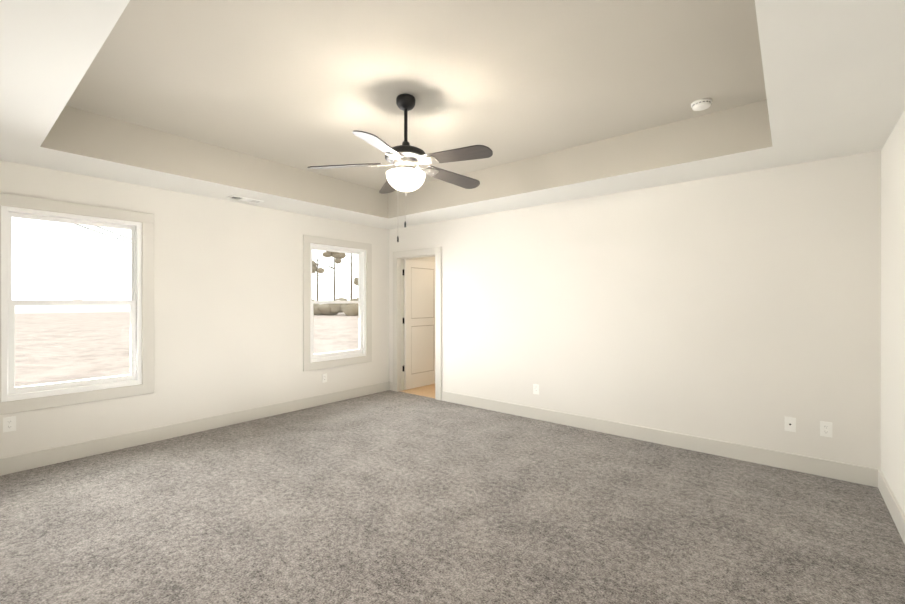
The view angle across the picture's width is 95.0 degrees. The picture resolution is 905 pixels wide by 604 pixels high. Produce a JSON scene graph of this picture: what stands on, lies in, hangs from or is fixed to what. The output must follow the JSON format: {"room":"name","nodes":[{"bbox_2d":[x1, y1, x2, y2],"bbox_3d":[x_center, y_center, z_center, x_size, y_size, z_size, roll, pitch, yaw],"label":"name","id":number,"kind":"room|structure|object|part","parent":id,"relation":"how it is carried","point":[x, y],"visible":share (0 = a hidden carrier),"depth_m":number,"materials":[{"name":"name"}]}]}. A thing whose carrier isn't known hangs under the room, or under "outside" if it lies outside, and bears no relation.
{"room":"empty bedroom","nodes":[
{"label":"empty bedroom","id":0,"kind":"room"},
{"bbox_2d":[75,224,130,242],"bbox_3d":[-52.363,-5.864,50.328,2.600,15.650,110.438,0,0,-23],"label":"power line","id":1,"kind":"object","parent":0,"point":[105,234],"depth_m":76.08,"materials":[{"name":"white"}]},
{"bbox_2d":[0,160,434,457],"bbox_3d":[-1.827,0.097,5.551,0.140,3.650,7.690,0,0,39],"label":"wall","id":2,"kind":"structure","parent":0,"point":[228,306],"depth_m":4.49,"materials":[{"name":"beige paint"}]},
{"bbox_2d":[3,416,15,432],"bbox_3d":[-3.551,0.980,3.325,0.008,0.116,0.072,0,0,39],"label":"electrical outlet","id":3,"kind":"object","parent":2,"relation":"attached to","point":[9,424],"visible":1,"depth_m":3.32,"materials":[{"name":"white plastic"}]},
{"bbox_2d":[0,193,153,414],"bbox_3d":[-3.334,0.015,3.683,0.150,1.756,1.116,0,0,39],"label":"window unit","id":4,"kind":"structure","parent":2,"relation":"in","point":[10,391],"depth_m":3.67,"materials":[{"name":"white plastic"}]},
{"bbox_2d":[0,381,391,475],"bbox_3d":[-2.530,1.306,4.558,0.030,0.135,4.920,0,0,39],"label":"baseboard","id":5,"kind":"structure","parent":2,"relation":"attached to","point":[17,463],"depth_m":4.14,"materials":[{"name":"beige paint"}]},
{"bbox_2d":[322,373,326,382],"bbox_3d":[-1.716,1.022,5.571,0.008,0.116,0.072,0,0,39],"label":"electrical outlet","id":6,"kind":"object","parent":2,"relation":"attached to","point":[324,377],"visible":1,"depth_m":5.56,"materials":[{"name":"white plastic"}]},
{"bbox_2d":[303,234,371,370],"bbox_3d":[-1.612,0.012,5.790,0.150,1.756,1.116,0,0,39],"label":"window unit","id":7,"kind":"structure","parent":2,"relation":"in","point":[361,322],"depth_m":5.77,"materials":[{"name":"white plastic"}]},
{"bbox_2d":[400,384,434,397],"bbox_3d":[0.696,1.418,6.790,2.200,0.104,2.580,0,0,39],"label":"floor","id":8,"kind":"structure","parent":0,"point":[427,391],"depth_m":6.33,"materials":[{"name":"brown wood"}]},
{"bbox_2d":[0,390,904,603],"bbox_3d":[-0.466,1.426,2.864,5.370,0.100,4.970,0,0,39],"label":"floor carpet","id":9,"kind":"object","parent":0,"point":[389,497],"visible":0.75,"depth_m":2.60,"materials":[{"name":"grey carpet"}]},
{"bbox_2d":[0,0,904,229],"bbox_3d":[-0.472,-1.424,2.853,5.370,0.600,4.950,0,0,39],"label":"ceiling","id":10,"kind":"structure","parent":0,"point":[268,102],"depth_m":2.77,"materials":[{"name":"paint"}]},
{"bbox_2d":[226,195,263,203],"bbox_3d":[-2.270,-1.123,4.548,0.160,0.011,0.340,0,0,39],"label":"ceiling vent","id":11,"kind":"object","parent":10,"relation":"in","point":[244,199],"visible":1,"depth_m":4.53,"materials":[{"name":"white metal"}]},
{"bbox_2d":[307,94,492,241],"bbox_3d":[-0.294,-0.951,2.992,1.310,1.047,1.330,0,0,39],"label":"ceiling fan","id":12,"kind":"object","parent":10,"relation":"hanging from","point":[406,174],"visible":1,"depth_m":2.92,"materials":[{"name":"black"}]},
{"bbox_3d":[-0.338,-0.864,3.002,0.284,0.126,0.284,0,0,39],"label":"globe","id":13,"kind":"part","parent":12,"relation":"part of"},
{"bbox_2d":[691,98,711,110],"bbox_3d":[1.844,-1.454,3.072,0.136,0.042,0.136,0,0,39],"label":"smoke detector","id":14,"kind":"object","parent":10,"relation":"attached to","point":[700,104],"visible":0.98,"depth_m":3.04,"materials":[{"name":"white plastic"}]},
{"bbox_2d":[389,150,880,469],"bbox_3d":[1.186,-0.177,4.773,5.510,3.100,0.120,0,0,39],"label":"wall","id":15,"kind":"structure","parent":0,"point":[743,308],"depth_m":3.86,"materials":[{"name":"beige paint"}]},
{"bbox_2d":[393,246,441,399],"bbox_3d":[-0.494,0.299,6.147,0.980,2.145,0.160,0,0,39],"label":"door frame","id":16,"kind":"structure","parent":15,"relation":"attached to","point":[399,257],"depth_m":6.34,"materials":[{"name":"beige paint"}]},
{"bbox_2d":[404,259,434,389],"bbox_3d":[-0.477,0.348,6.701,0.181,2.020,0.758,0,0,39],"label":"door","id":17,"kind":"structure","parent":15,"relation":"in","point":[419,323],"depth_m":6.63,"materials":[{"name":"white paint"}]},
{"bbox_2d":[533,384,538,394],"bbox_3d":[0.979,1.023,4.861,0.072,0.116,0.008,0,0,39],"label":"electrical outlet","id":18,"kind":"object","parent":15,"relation":"attached to","point":[535,388],"visible":1,"depth_m":4.86,"materials":[{"name":"white plastic"}]},
{"bbox_2d":[441,391,871,485],"bbox_3d":[1.496,1.306,4.432,4.255,0.135,0.020,0,0,39],"label":"baseboard","id":19,"kind":"structure","parent":15,"relation":"attached to","point":[868,476],"depth_m":3.85,"materials":[{"name":"beige paint"}]},
{"bbox_2d":[785,417,795,431],"bbox_3d":[2.766,1.003,3.397,0.072,0.116,0.014,0,0,39],"label":"outlet","id":20,"kind":"object","parent":15,"relation":"attached to","point":[790,423],"visible":1,"depth_m":3.40,"materials":[{"name":"white plastic"}]},
{"bbox_2d":[820,421,831,437],"bbox_3d":[2.938,1.001,3.260,0.072,0.116,0.008,0,0,39],"label":"electrical outlet","id":21,"kind":"object","parent":15,"relation":"attached to","point":[825,429],"visible":1,"depth_m":3.26,"materials":[{"name":"white plastic"}]},
{"bbox_2d":[881,111,904,514],"bbox_3d":[1.617,-0.172,1.057,0.140,3.100,5.090,0,0,39],"label":"wall","id":22,"kind":"structure","parent":0,"point":[893,310],"depth_m":2.69,"materials":[{"name":"beige paint"}]},
{"bbox_2d":[872,468,904,543],"bbox_3d":[1.609,1.311,1.176,0.020,0.135,4.920,0,0,39],"label":"baseboard","id":23,"kind":"structure","parent":22,"relation":"attached to","point":[878,479],"depth_m":2.69,"materials":[{"name":"beige paint"}]},
{"label":"outside","id":24,"kind":"structure","parent":0,"visible":0},
{"bbox_2d":[15,304,357,386],"bbox_3d":[-159.713,1.879,128.422,399.850,0.250,600.000,0,0,39],"label":"ground","id":25,"kind":"structure","parent":24,"point":[319,322],"depth_m":20.48,"materials":[{"name":"white"}]},
{"bbox_2d":[314,304,322,314],"bbox_3d":[-19.895,1.160,58.718,4.469,1.722,3.535,0,0,39],"label":"bush","id":26,"kind":"object","parent":25,"relation":"on","point":[316,310],"depth_m":57.41,"materials":[{"name":"brown plant"}]},
{"bbox_2d":[312,255,334,300],"bbox_3d":[-24.421,-3.303,74.925,4.432,10.461,4.769,0,0,39],"label":"tree","id":27,"kind":"object","parent":25,"relation":"on","point":[320,270],"depth_m":74.32,"materials":[{"name":"brown plant"}]},
{"bbox_2d":[317,300,341,314],"bbox_3d":[-17.116,0.980,57.673,4.190,2.390,3.933,0,0,39],"label":"bush","id":28,"kind":"object","parent":25,"relation":"on","point":[331,307],"depth_m":56.30,"materials":[{"name":"brown plant"}]},
{"bbox_2d":[320,251,345,300],"bbox_3d":[-23.018,-4.769,78.588,4.668,13.381,4.478,0,0,39],"label":"tree","id":29,"kind":"object","parent":25,"relation":"on","point":[335,255],"depth_m":78.19,"materials":[{"name":"brown plant"}]},
{"bbox_2d":[334,298,347,312],"bbox_3d":[-16.056,0.682,59.593,3.522,2.645,4.708,0,0,39],"label":"bush","id":30,"kind":"object","parent":25,"relation":"on","point":[340,299],"depth_m":58.99,"materials":[{"name":"brown plant"}]},
{"bbox_2d":[340,298,357,315],"bbox_3d":[-13.478,0.739,57.266,4.493,2.624,5.084,0,0,39],"label":"bush","id":31,"kind":"object","parent":25,"relation":"on","point":[350,308],"depth_m":54.78,"materials":[{"name":"brown plant"}]},
{"bbox_2d":[348,254,354,299],"bbox_3d":[-19.411,-7.197,78.590,4.829,18.237,5.256,0,0,39],"label":"tree","id":32,"kind":"object","parent":25,"relation":"on","point":[351,264],"depth_m":78.68,"materials":[{"name":"brown plant"}]},
{"bbox_2d":[352,276,357,285],"bbox_3d":[-17.808,-1.695,81.204,4.526,7.227,5.246,0,0,39],"label":"tree","id":33,"kind":"object","parent":25,"relation":"on","point":[355,282],"depth_m":80.26,"materials":[{"name":"brown plant"}]}
]}

